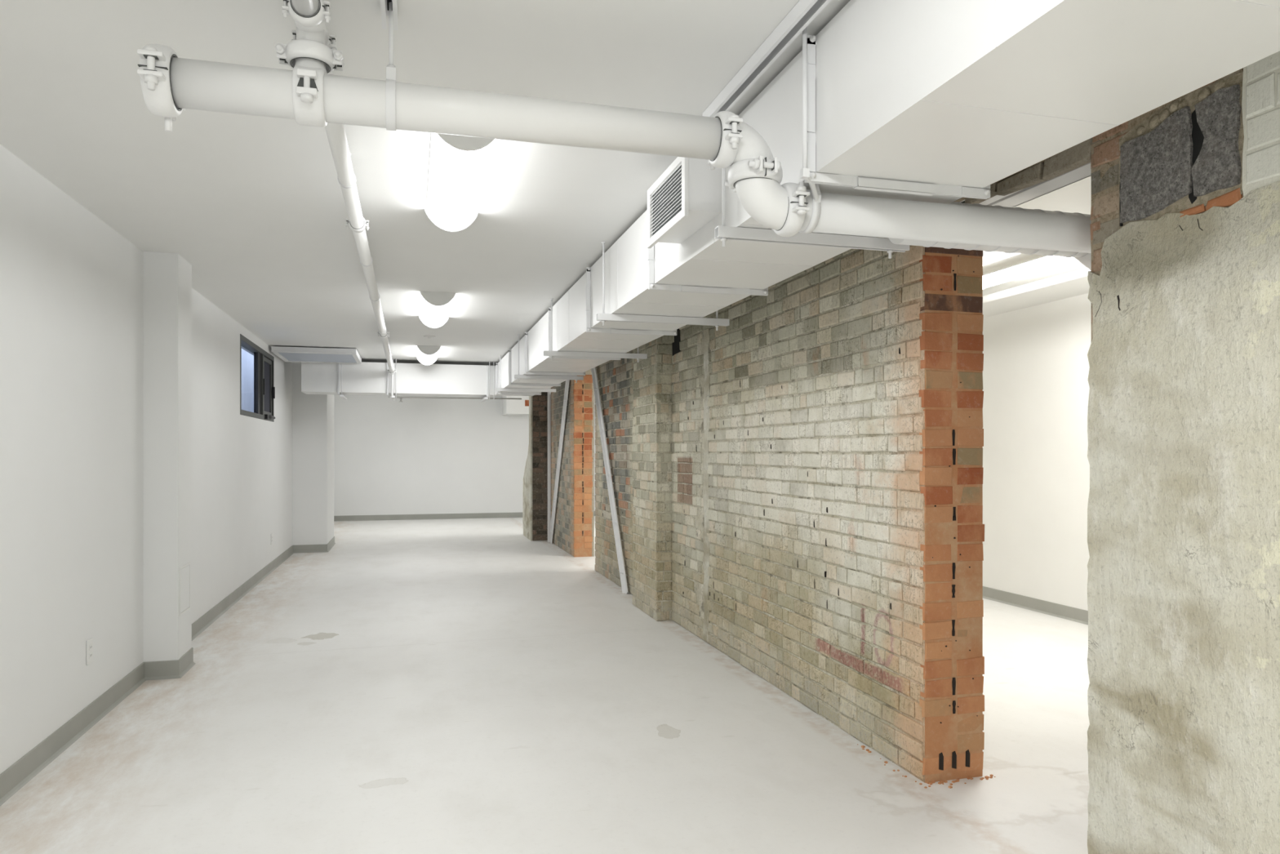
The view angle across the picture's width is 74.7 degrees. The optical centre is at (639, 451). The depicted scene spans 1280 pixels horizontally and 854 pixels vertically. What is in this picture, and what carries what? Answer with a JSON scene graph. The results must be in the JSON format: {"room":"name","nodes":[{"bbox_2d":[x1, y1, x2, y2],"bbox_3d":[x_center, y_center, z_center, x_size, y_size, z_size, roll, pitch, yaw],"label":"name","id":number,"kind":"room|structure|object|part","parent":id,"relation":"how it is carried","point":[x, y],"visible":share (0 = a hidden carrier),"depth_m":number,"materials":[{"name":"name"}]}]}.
{"room":"basement","nodes":[
{"label":"basement","id":0,"kind":"room"},
{"bbox_2d":[0,144,333,773],"bbox_3d":[-3.149,0.080,6.205,0.630,2.520,20.830,0,0,-15],"label":"wall","id":1,"kind":"structure","parent":0,"point":[129,458],"depth_m":4.46,"materials":[{"name":"white paint"}]},
{"bbox_2d":[86,637,93,665],"bbox_3d":[-2.689,0.975,4.102,0.008,0.120,0.072,0,0,-15],"label":"wall outlet","id":2,"kind":"object","parent":1,"relation":"attached to","point":[89,642],"visible":1,"depth_m":4.09,"materials":[{"name":"white plastic"}]},
{"bbox_2d":[0,536,335,805],"bbox_3d":[-3.042,1.288,6.234,0.450,0.105,20.830,0,0,-15],"label":"baseboard","id":3,"kind":"structure","parent":1,"relation":"attached to","point":[23,771],"depth_m":4.46,"materials":[{"name":"grey rubber"}]},
{"bbox_2d":[179,562,190,616],"bbox_3d":[-2.782,0.835,5.129,0.004,0.290,0.240,0,0,-15],"label":"access panel","id":4,"kind":"object","parent":1,"relation":"attached to","point":[184,571],"visible":1,"depth_m":5.12,"materials":[{"name":"white plastic"}]},
{"bbox_2d":[240,333,275,422],"bbox_3d":[-3.961,-0.718,8.658,0.134,0.745,1.950,0,0,-15],"label":"window","id":5,"kind":"structure","parent":1,"relation":"in","point":[264,362],"depth_m":8.90,"materials":[{"name":"grey"}]},
{"bbox_3d":[-4.022,-0.718,8.818,0.040,0.645,0.170,0,0,-15],"label":"rail","id":6,"kind":"part","parent":5,"relation":"part of","materials":[{"name":"black metal"}]},
{"bbox_3d":[-4.133,-0.718,9.261,0.038,0.635,0.605,0,0,-15],"label":"sash","id":7,"kind":"part","parent":5,"relation":"part of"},
{"bbox_3d":[-4.067,-0.382,9.230,0.040,0.054,0.452,0,0,-13],"label":"crank handle","id":8,"kind":"part","parent":5,"relation":"part of","materials":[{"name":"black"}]},
{"bbox_2d":[241,348,253,412],"bbox_3d":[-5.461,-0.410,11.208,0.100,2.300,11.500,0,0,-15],"label":"window pane","id":9,"kind":"structure","parent":0,"point":[247,359],"depth_m":12.07,"materials":[{"name":"glass"}]},
{"bbox_2d":[0,0,849,365],"bbox_3d":[-1.591,-1.280,6.630,3.860,0.200,21.230,0,0,-15],"label":"ceiling","id":10,"kind":"structure","parent":0,"point":[255,206],"depth_m":3.28,"materials":[{"name":"white paint"}]},
{"bbox_2d":[271,346,361,364],"bbox_3d":[-3.777,-1.142,9.879,0.890,0.074,1.050,0,0,-15],"label":"light panel","id":11,"kind":"object","parent":10,"relation":"attached to","point":[300,354],"visible":1,"depth_m":9.60,"materials":[{"name":"white paint"}]},
{"bbox_2d":[278,352,356,362],"bbox_3d":[-3.777,-1.119,9.879,0.790,0.011,0.950,0,0,-15],"label":"diffuser","id":12,"kind":"object","parent":11,"relation":"attached to","point":[287,357],"depth_m":9.94,"materials":[{"name":"grey"}]},
{"bbox_2d":[339,363,346,399],"bbox_3d":[-3.796,-0.929,10.745,0.040,0.499,0.670,0,0,-15],"label":"hanger","id":13,"kind":"object","parent":10,"relation":"hanging from","point":[341,396],"visible":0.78,"depth_m":10.44,"materials":[{"name":"white paint"}]},
{"bbox_3d":[-3.713,-0.929,10.441,0.009,0.499,0.009,0,0,7],"label":"threaded rod","id":14,"kind":"part","parent":13,"relation":"part of","materials":[{"name":"white paint"}]},
{"bbox_2d":[337,152,355,188],"bbox_3d":[-1.157,-1.111,3.312,0.069,0.135,0.031,0,0,-15],"label":"hanger","id":15,"kind":"object","parent":10,"relation":"hanging from","point":[354,183],"visible":0.41,"depth_m":3.31,"materials":[{"name":"white paint"}]},
{"bbox_2d":[275,0,521,402],"bbox_3d":[-0.865,-0.896,5.595,1.924,0.422,14.051,0,0,-15],"label":"pipe","id":16,"kind":"object","parent":15,"relation":"hanging from","point":[311,39],"visible":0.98,"depth_m":2.73,"materials":[{"name":"white metal"}]},
{"bbox_2d":[359,241,372,266],"bbox_3d":[-1.539,-1.111,4.711,0.069,0.135,0.031,0,0,-15],"label":"hanger","id":17,"kind":"object","parent":10,"relation":"hanging from","point":[368,242],"visible":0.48,"depth_m":4.71,"materials":[{"name":"white paint"}]},
{"bbox_2d":[380,0,397,30],"bbox_3d":[-0.614,-1.159,2.041,0.040,0.040,0.460,0,0,-15],"label":"channel","id":18,"kind":"object","parent":10,"relation":"attached to","point":[384,3],"visible":0.87,"depth_m":2.19,"materials":[{"name":"white paint"}]},
{"bbox_2d":[385,1,395,130],"bbox_3d":[-0.643,-0.997,2.167,0.024,0.325,0.122,0,0,-15],"label":"strap hanger","id":19,"kind":"object","parent":18,"relation":"hanging from","point":[390,87],"visible":0.85,"depth_m":2.14,"materials":[{"name":"white paint"}]},
{"bbox_3d":[-0.643,-1.072,2.167,0.021,0.177,0.021,0,0,-15],"label":"threaded rod","id":20,"kind":"part","parent":19,"relation":"part of","materials":[{"name":"white paint"}]},
{"bbox_2d":[137,44,1091,253],"bbox_3d":[1.560,-0.815,2.768,5.691,0.364,0.214,0,0,-15],"label":"pipe","id":21,"kind":"object","parent":19,"relation":"hanging from","point":[171,84],"visible":1,"depth_m":2.26,"materials":[{"name":"white metal"}]},
{"bbox_2d":[391,358,396,400],"bbox_3d":[-3.193,-0.929,10.909,0.060,0.499,0.670,0,0,-15],"label":"hanger","id":22,"kind":"object","parent":10,"relation":"hanging from","point":[393,397],"visible":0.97,"depth_m":10.61,"materials":[{"name":"white paint"}]},
{"bbox_3d":[-3.120,-0.929,10.603,0.009,0.499,0.009,0,0,7],"label":"threaded rod","id":23,"kind":"part","parent":22,"relation":"part of","materials":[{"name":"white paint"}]},
{"bbox_3d":[-3.086,-0.929,10.612,0.009,0.499,0.009,0,0,7],"label":"threaded rod","id":24,"kind":"part","parent":22,"relation":"part of","materials":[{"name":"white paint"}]},
{"bbox_2d":[416,345,440,364],"bbox_3d":[-2.495,-1.129,9.871,0.256,0.102,1.160,0,0,-15],"label":"ceiling light","id":25,"kind":"object","parent":10,"relation":"attached to","point":[426,354],"visible":1,"depth_m":9.49,"materials":[{"name":"white plastic"}]},
{"bbox_2d":[423,335,435,338],"bbox_3d":[-2.139,-1.167,8.528,0.120,0.024,0.120,0,0,-15],"label":"smoke detector","id":26,"kind":"object","parent":10,"relation":"attached to","point":[428,336],"visible":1,"depth_m":8.51,"materials":[{"name":"white plastic"}]},
{"bbox_2d":[418,291,455,328],"bbox_3d":[-1.643,-1.129,6.745,0.256,0.102,1.160,0,0,-15],"label":"ceiling light","id":27,"kind":"object","parent":10,"relation":"attached to","point":[435,307],"visible":1,"depth_m":6.44,"materials":[{"name":"white plastic"}]},
{"bbox_2d":[424,133,496,231],"bbox_3d":[-0.772,-1.129,3.552,0.256,0.102,1.160,0,0,-15],"label":"ceiling light","id":28,"kind":"object","parent":10,"relation":"attached to","point":[459,165],"visible":0.77,"depth_m":3.39,"materials":[{"name":"white plastic"}]},
{"bbox_2d":[480,361,494,401],"bbox_3d":[-2.042,-0.929,11.223,0.125,0.499,0.670,0,0,-15],"label":"hanger","id":29,"kind":"object","parent":10,"relation":"hanging from","point":[485,398],"visible":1,"depth_m":10.93,"materials":[{"name":"white paint"}]},
{"bbox_2d":[301,361,497,397],"bbox_3d":[-3.098,-0.926,10.929,2.393,0.412,0.574,0,0,-15],"label":"air duct","id":30,"kind":"object","parent":29,"relation":"hanging from","point":[317,378],"visible":0.93,"depth_m":10.68,"materials":[{"name":"white metal"}]},
{"bbox_3d":[-1.957,-0.929,10.920,0.009,0.499,0.009,0,0,7],"label":"threaded rod","id":31,"kind":"part","parent":29,"relation":"part of","materials":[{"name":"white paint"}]},
{"bbox_3d":[-1.904,-0.929,10.934,0.009,0.499,0.009,0,0,-38],"label":"threaded rod","id":32,"kind":"part","parent":29,"relation":"part of","materials":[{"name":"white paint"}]},
{"bbox_2d":[495,354,555,394],"bbox_3d":[-1.390,-0.944,10.245,0.730,0.470,0.036,0,0,-15],"label":"hanger","id":33,"kind":"object","parent":10,"relation":"hanging from","point":[500,388],"visible":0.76,"depth_m":10.20,"materials":[{"name":"white paint"}]},
{"bbox_3d":[-1.692,-0.944,10.163,0.011,0.470,0.011,0,0,-15],"label":"threaded rod","id":34,"kind":"part","parent":33,"relation":"part of","materials":[{"name":"white paint"}]},
{"bbox_2d":[495,0,1279,395],"bbox_3d":[-0.085,-0.953,5.237,0.710,0.408,13.150,0,0,-15],"label":"air duct","id":35,"kind":"object","parent":33,"relation":"hanging from","point":[940,101],"visible":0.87,"depth_m":2.11,"materials":[{"name":"white metal"}]},
{"bbox_2d":[647,156,688,248],"bbox_3d":[0.102,-0.963,3.233,0.016,0.239,0.495,0,0,-15],"label":"grille","id":36,"kind":"object","parent":35,"relation":"attached to","point":[668,198],"depth_m":3.21,"materials":[{"name":"white metal"}]},
{"bbox_2d":[888,201,1091,271],"bbox_3d":[2.040,-0.758,3.210,2.374,0.314,0.313,0,0,-15],"label":"spiral duct","id":37,"kind":"object","parent":35,"relation":"attached to","point":[1085,259],"visible":0.18,"depth_m":2.98,"materials":[{"name":"white metal"}]},
{"bbox_2d":[514,334,583,382],"bbox_3d":[-0.921,-0.944,8.508,0.700,0.470,0.036,0,0,-15],"label":"hanger","id":38,"kind":"object","parent":10,"relation":"hanging from","point":[518,376],"visible":0.77,"depth_m":8.48,"materials":[{"name":"white paint"}]},
{"bbox_3d":[-1.218,-0.944,8.426,0.011,0.470,0.011,0,0,-15],"label":"threaded rod","id":39,"kind":"part","parent":38,"relation":"part of","materials":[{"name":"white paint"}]},
{"bbox_2d":[543,297,647,362],"bbox_3d":[-0.343,-0.944,6.540,0.820,0.470,0.036,0,0,-15],"label":"hanger","id":40,"kind":"object","parent":10,"relation":"hanging from","point":[638,356],"visible":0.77,"depth_m":6.51,"materials":[{"name":"white paint"}]},
{"bbox_3d":[-0.679,-0.944,6.449,0.011,0.470,0.011,0,0,-15],"label":"threaded rod","id":41,"kind":"part","parent":40,"relation":"part of","materials":[{"name":"white paint"}]},
{"bbox_2d":[596,241,729,330],"bbox_3d":[0.138,-0.944,4.806,0.785,0.470,0.036,0,0,-15],"label":"hanger","id":42,"kind":"object","parent":10,"relation":"hanging from","point":[717,322],"visible":0.77,"depth_m":4.78,"materials":[{"name":"white paint"}]},
{"bbox_3d":[-0.205,-0.944,4.712,0.011,0.470,0.011,0,0,-15],"label":"threaded rod","id":43,"kind":"part","parent":42,"relation":"part of","materials":[{"name":"white paint"}]},
{"bbox_3d":[0.449,-0.944,4.891,0.011,0.470,0.011,0,0,-15],"label":"threaded rod","id":44,"kind":"part","parent":42,"relation":"part of","materials":[{"name":"white paint"}]},
{"bbox_2d":[702,0,831,116],"bbox_3d":[0.444,-1.159,2.173,0.044,0.040,1.560,0,0,-15],"label":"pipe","id":45,"kind":"object","parent":10,"relation":"attached to","point":[804,11],"visible":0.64,"depth_m":2.42,"materials":[{"name":"white metal"}]},
{"bbox_2d":[798,26,821,233],"bbox_3d":[0.486,-0.904,2.406,0.070,0.512,0.267,0,0,7],"label":"strap hanger","id":46,"kind":"object","parent":45,"relation":"hanging from","point":[815,192],"visible":0.79,"depth_m":2.29,"materials":[{"name":"white paint"}]},
{"bbox_3d":[0.450,-0.958,2.289,0.013,0.405,0.013,0,0,-15],"label":"threaded rod","id":47,"kind":"part","parent":46,"relation":"part of","materials":[{"name":"white paint"}]},
{"bbox_2d":[714,168,909,258],"bbox_3d":[0.623,-0.924,2.989,0.745,0.431,0.036,0,0,-15],"label":"hanger","id":48,"kind":"object","parent":45,"relation":"hanging from","point":[724,233],"visible":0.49,"depth_m":2.96,"materials":[{"name":"white paint"}]},
{"bbox_3d":[0.290,-0.924,2.898,0.011,0.431,0.011,0,0,-15],"label":"threaded rod","id":49,"kind":"part","parent":48,"relation":"part of","materials":[{"name":"white paint"}]},
{"bbox_3d":[0.915,-0.924,3.069,0.011,0.431,0.011,0,0,-15],"label":"threaded rod","id":50,"kind":"part","parent":48,"relation":"part of","materials":[{"name":"white paint"}]},
{"bbox_2d":[333,395,595,515],"bbox_3d":[-2.842,0.052,17.188,7.000,2.575,0.200,0,0,-15],"label":"wall","id":51,"kind":"structure","parent":0,"point":[412,455],"depth_m":16.70,"materials":[{"name":"white paint"}]},
{"bbox_2d":[333,511,595,521],"bbox_3d":[-2.814,1.288,17.082,6.600,0.105,0.020,0,0,-15],"label":"baseboard","id":52,"kind":"structure","parent":51,"relation":"attached to","point":[479,515],"depth_m":16.70,"materials":[{"name":"grey rubber"}]},
{"bbox_2d":[502,395,528,415],"bbox_3d":[-2.457,-0.965,16.782,0.510,0.429,0.783,0,0,-15],"label":"box","id":53,"kind":"object","parent":51,"relation":"attached to","point":[509,406],"visible":0.57,"depth_m":16.42,"materials":[{"name":"paint"}]},
{"bbox_2d":[522,391,547,540],"bbox_3d":[-1.519,0.083,13.193,0.528,2.526,0.965,0,0,-15],"label":"wall","id":54,"kind":"structure","parent":0,"point":[535,506],"depth_m":12.71,"materials":[{"name":"brick"}]},
{"bbox_2d":[0,515,1089,853],"bbox_3d":[-0.076,1.440,7.043,7.000,0.200,21.230,0,0,-15],"label":"floor","id":55,"kind":"structure","parent":0,"point":[458,686],"depth_m":3.95,"materials":[{"name":"concrete"}]},
{"bbox_2d":[861,745,995,788],"bbox_3d":[1.139,1.337,3.535,0.608,0.007,0.305,0,0,39],"label":"rubble","id":56,"kind":"object","parent":55,"relation":"on","point":[987,777],"visible":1,"depth_m":3.43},
{"bbox_2d":[551,374,594,556],"bbox_3d":[-0.997,0.080,11.750,0.267,2.520,2.123,0,0,-15],"label":"wall","id":57,"kind":"structure","parent":0,"point":[574,522],"depth_m":10.76,"materials":[{"name":"brick"}]},
{"bbox_2d":[547,391,551,542],"bbox_3d":[-1.349,0.080,12.457,0.043,2.520,0.045,0,0,-15],"label":"bead","id":58,"kind":"object","parent":57,"relation":"attached to","point":[548,394],"visible":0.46,"depth_m":12.43,"materials":[{"name":"white paint"}]},
{"bbox_2d":[548,379,569,543],"bbox_3d":[-1.129,0.190,11.602,0.041,2.344,1.492,0,0,-15],"label":"diagonal brace","id":59,"kind":"object","parent":57,"relation":"attached to","point":[566,384],"visible":0.97,"depth_m":11.56,"materials":[{"name":"white paint"}]},
{"bbox_2d":[585,368,591,374],"bbox_3d":[-0.550,-1.085,10.117,0.258,0.190,1.310,0,0,-15],"label":"wall","id":60,"kind":"structure","parent":0,"point":[588,372],"depth_m":10.47,"materials":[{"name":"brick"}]},
{"bbox_2d":[594,236,984,782],"bbox_3d":[0.393,0.080,6.446,0.427,2.520,6.299,0,0,-15],"label":"wall","id":61,"kind":"structure","parent":0,"point":[797,481],"depth_m":4.15,"materials":[{"name":"brick"}]},
{"bbox_2d":[591,366,627,593],"bbox_3d":[-0.333,0.190,8.626,0.041,2.345,1.531,0,0,-15],"label":"diagonal brace","id":62,"kind":"object","parent":61,"relation":"attached to","point":[606,463],"visible":0.94,"depth_m":8.55,"materials":[{"name":"white paint"}]},
{"bbox_2d":[982,293,1091,610],"bbox_3d":[3.204,0.052,7.938,0.200,2.575,20.830,0,0,-15],"label":"wall","id":63,"kind":"structure","parent":0,"point":[1036,388],"depth_m":7.04,"materials":[{"name":"paint"}]},
{"bbox_2d":[982,586,1088,624],"bbox_3d":[3.098,1.288,7.909,0.020,0.105,20.830,0,0,-15],"label":"baseboard","id":64,"kind":"structure","parent":63,"relation":"attached to","point":[1077,615],"depth_m":7.04,"materials":[{"name":"grey rubber"}]},
{"bbox_2d":[982,175,1091,317],"bbox_3d":[1.786,-1.335,7.551,3.140,0.200,21.230,0,0,-15],"label":"ceiling","id":65,"kind":"structure","parent":0,"point":[1076,197],"depth_m":5.87,"materials":[{"name":"white paint"}]},
{"bbox_2d":[982,253,1047,275],"bbox_3d":[1.526,-1.130,7.480,0.060,0.060,19.830,0,0,-15],"label":"ceiling pipe","id":66,"kind":"object","parent":65,"relation":"attached to","point":[1021,258],"visible":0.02,"depth_m":4.97,"materials":[{"name":"white metal"}]},
{"bbox_2d":[982,255,1078,288],"bbox_3d":[2.516,-1.184,5.330,0.256,0.102,1.160,0,0,-15],"label":"ceiling light","id":67,"kind":"object","parent":65,"relation":"attached to","point":[1046,263],"visible":0.27,"depth_m":5.33,"materials":[{"name":"white plastic"}]},
{"bbox_2d":[982,267,1090,303],"bbox_3d":[2.259,-1.160,7.680,0.056,0.056,19.830,0,0,-15],"label":"light fixture","id":68,"kind":"object","parent":65,"relation":"attached to","point":[1082,273],"visible":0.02,"depth_m":5.80,"materials":[{"name":"white paint"}]},
{"bbox_2d":[954,50,1279,853],"bbox_3d":[2.136,0.080,0.269,0.282,2.520,6.605,0,0,-15],"label":"wall","id":69,"kind":"structure","parent":0,"point":[1184,278],"depth_m":2.24,"materials":[{"name":"concrete"}]},
{"bbox_2d":[959,188,1023,204],"bbox_3d":[1.335,-0.968,3.001,0.095,0.045,0.893,0,0,-15],"label":"lintel","id":70,"kind":"object","parent":69,"relation":"attached to","point":[996,197],"visible":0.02,"depth_m":3.14,"materials":[{"name":"white paint"}]},
{"bbox_2d":[987,162,1091,207],"bbox_3d":[1.448,-0.968,3.031,0.100,0.045,0.893,0,0,-15],"label":"lintel","id":71,"kind":"object","parent":69,"relation":"attached to","point":[1033,192],"visible":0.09,"depth_m":3.00,"materials":[{"name":"white paint"}]}
]}

